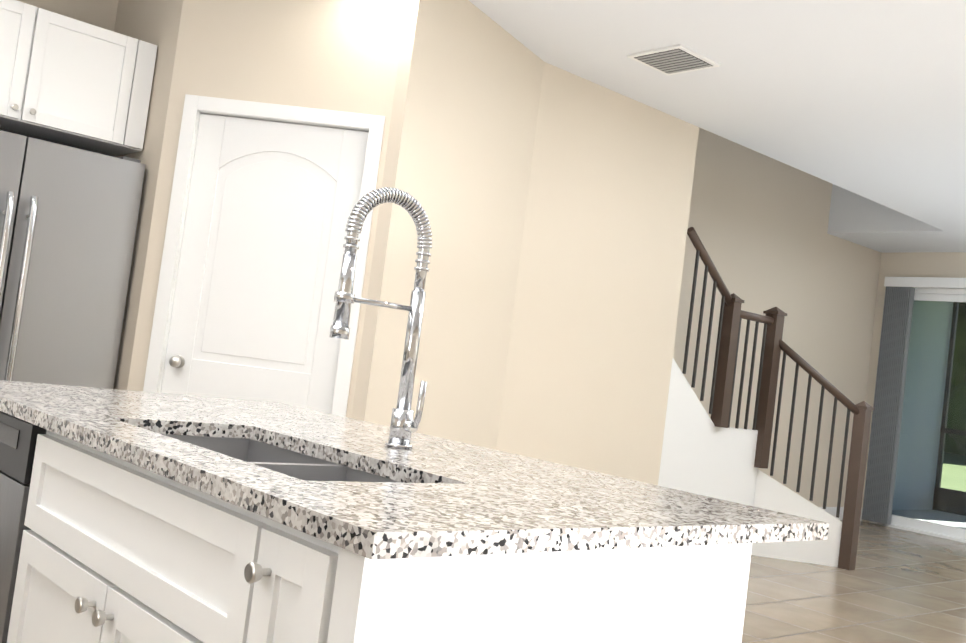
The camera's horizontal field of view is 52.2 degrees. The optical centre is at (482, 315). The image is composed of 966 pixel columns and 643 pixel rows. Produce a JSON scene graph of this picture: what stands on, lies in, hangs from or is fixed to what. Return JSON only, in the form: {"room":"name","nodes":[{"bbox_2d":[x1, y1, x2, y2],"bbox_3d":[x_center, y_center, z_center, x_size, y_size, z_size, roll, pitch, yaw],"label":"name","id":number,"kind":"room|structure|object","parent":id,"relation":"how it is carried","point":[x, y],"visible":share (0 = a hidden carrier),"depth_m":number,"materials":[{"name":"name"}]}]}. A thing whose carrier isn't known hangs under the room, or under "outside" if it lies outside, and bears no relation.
{"room":"kitchen","nodes":[
{"label":"kitchen","id":0,"kind":"room"},
{"bbox_2d":[113,0,698,484],"bbox_3d":[-0.243,-0.059,5.420,3.340,2.780,1.571,10,-4,-41],"label":"wall block","id":1,"kind":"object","parent":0,"point":[553,200],"visible":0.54,"depth_m":4.94,"materials":[{"name":"beige paint"}]},
{"bbox_2d":[143,94,384,416],"bbox_3d":[-0.992,0.129,4.276,0.888,2.103,0.144,7,-3,4],"label":"door","id":2,"kind":"structure","parent":1,"relation":"attached to","point":[265,198],"depth_m":4.29,"materials":[{"name":"white wood"}]},
{"bbox_2d":[17,0,880,506],"bbox_3d":[-0.080,-0.361,6.691,11.240,3.550,0.150,10,-4,-41],"label":"wall","id":3,"kind":"structure","parent":0,"point":[757,222],"depth_m":9.12,"materials":[{"name":"beige paint"}]},
{"bbox_2d":[0,0,55,134],"bbox_3d":[-2.253,-1.095,4.227,0.515,0.490,0.616,10,-4,-41],"label":"upper cabinet","id":4,"kind":"object","parent":3,"relation":"attached to","point":[25,29],"depth_m":4.12,"materials":[{"name":"white wood"}]},
{"bbox_2d":[20,13,156,156],"bbox_3d":[-1.926,-1.039,4.517,0.586,0.490,0.616,10,-4,-41],"label":"upper cabinet","id":5,"kind":"object","parent":3,"relation":"attached to","point":[70,82],"depth_m":4.34,"materials":[{"name":"white wood"}]},
{"bbox_2d":[819,507,862,520],"bbox_3d":[0.715,1.320,3.905,13.000,0.130,5.230,10,-4,-41],"label":"baseboard","id":6,"kind":"structure","parent":3,"relation":"attached to","point":[831,511],"depth_m":9.87,"materials":[{"name":"white"}]},
{"bbox_2d":[469,0,965,252],"bbox_3d":[1.139,-1.745,4.097,13.200,0.770,5.530,10,-4,-41],"label":"ceiling","id":7,"kind":"structure","parent":0,"point":[860,105],"depth_m":5.27,"materials":[{"name":"white paint"}]},
{"bbox_2d":[627,44,720,75],"bbox_3d":[0.985,-1.315,5.099,0.340,0.016,0.340,10,-4,-41],"label":"ceiling vent","id":8,"kind":"object","parent":7,"relation":"in","point":[674,59],"visible":0.98,"depth_m":5.07,"materials":[{"name":"white metal"}]},
{"bbox_2d":[741,520,965,642],"bbox_3d":[0.738,1.441,3.932,13.200,0.100,5.530,10,-4,-41],"label":"floor","id":9,"kind":"structure","parent":0,"point":[896,585],"depth_m":5.93,"materials":[{"name":"tile"}]},
{"bbox_2d":[0,130,145,388],"bbox_3d":[-2.154,0.135,4.254,0.930,1.800,0.780,10,-4,-41],"label":"fridge","id":10,"kind":"object","parent":9,"relation":"on","point":[68,219],"visible":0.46,"depth_m":4.16,"materials":[{"name":"grey metal"}]},
{"bbox_2d":[0,404,751,642],"bbox_3d":[-0.512,0.705,2.066,0.843,0.854,1.862,10,-4,-41],"label":"kitchen island","id":11,"kind":"object","parent":9,"relation":"on","point":[128,516],"depth_m":1.48,"materials":[{"name":"white wood"}]},
{"bbox_2d":[0,380,828,563],"bbox_3d":[-0.399,0.277,2.157,0.990,0.030,1.956,10,-4,-41],"label":"island countertop","id":12,"kind":"structure","parent":11,"relation":"on","point":[468,501],"depth_m":1.61,"materials":[{"name":"white stone"}]},
{"bbox_2d":[140,424,419,479],"bbox_3d":[-0.410,0.370,1.836,0.351,0.214,0.796,10,-4,-41],"label":"sink","id":13,"kind":"object","parent":12,"relation":"in","point":[296,459],"depth_m":2.09,"materials":[{"name":"grey metal"}]},
{"bbox_2d":[329,187,431,448],"bbox_3d":[-0.205,0.003,2.097,0.240,0.554,0.097,10,-4,-41],"label":"faucet","id":14,"kind":"object","parent":12,"relation":"on","point":[403,425],"visible":1,"depth_m":2.13,"materials":[{"name":"silver metal"}]},
{"bbox_2d":[658,227,873,569],"bbox_3d":[1.171,0.503,6.641,2.870,2.144,1.640,10,-4,-41],"label":"stairs","id":15,"kind":"structure","parent":9,"relation":"on","point":[716,455],"depth_m":6.87,"materials":[{"name":"white paint"}]},
{"bbox_2d":[862,252,965,522],"bbox_3d":[5.758,0.846,8.301,0.150,2.780,5.530,10,-4,-41],"label":"wall","id":16,"kind":"structure","parent":0,"point":[928,264],"depth_m":10.10,"materials":[{"name":"beige paint"}]},
{"bbox_2d":[862,277,965,524],"bbox_3d":[4.681,0.882,9.329,0.084,2.485,2.050,10,-4,-41],"label":"vertical blinds","id":17,"kind":"object","parent":16,"relation":"attached to","point":[888,403],"visible":1,"depth_m":9.94,"materials":[{"name":"white plastic"}]},
{"bbox_2d":[870,288,965,542],"bbox_3d":[4.758,0.959,9.407,0.090,2.420,1.940,10,-4,-41],"label":"sliding door","id":18,"kind":"structure","parent":16,"relation":"attached to","point":[917,525],"depth_m":9.75,"materials":[{"name":"white"}]},
{"label":"outside","id":19,"kind":"structure","parent":0,"visible":0},
{"bbox_2d":[892,510,965,528],"bbox_3d":[5.627,2.423,10.614,3.098,0.100,3.220,10,-4,-41],"label":"ground","id":20,"kind":"structure","parent":19,"point":[950,521],"depth_m":11.71,"materials":[{"name":"grey concrete"}]},
{"bbox_2d":[892,301,952,509],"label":"glass door","id":21,"kind":"structure","parent":20,"relation":"on","point":[935,375],"depth_m":12.40,"materials":[{"name":"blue paint"}]},
{"bbox_2d":[932,302,965,515],"bbox_3d":[6.943,1.194,11.601,0.060,2.755,3.025,10,-4,-41],"label":"screen","id":22,"kind":"object","parent":20,"relation":"on","point":[945,495],"depth_m":12.65,"materials":[{"name":"brown metal"}]},
{"bbox_2d":[941,452,965,491],"bbox_3d":[110.976,19.616,98.493,500.000,1.378,600.000,10,-4,-41],"label":"lawn","id":23,"kind":"structure","parent":19,"point":[952,473],"depth_m":20.57,"materials":[{"name":"green plant"}]},
{"bbox_2d":[944,302,965,455],"bbox_3d":[14.169,-1.057,36.861,29.054,12.794,24.912,10,-4,-41],"label":"trees","id":24,"kind":"object","parent":23,"relation":"on","point":[960,389],"depth_m":26.45,"materials":[{"name":"green plant"}]}
]}

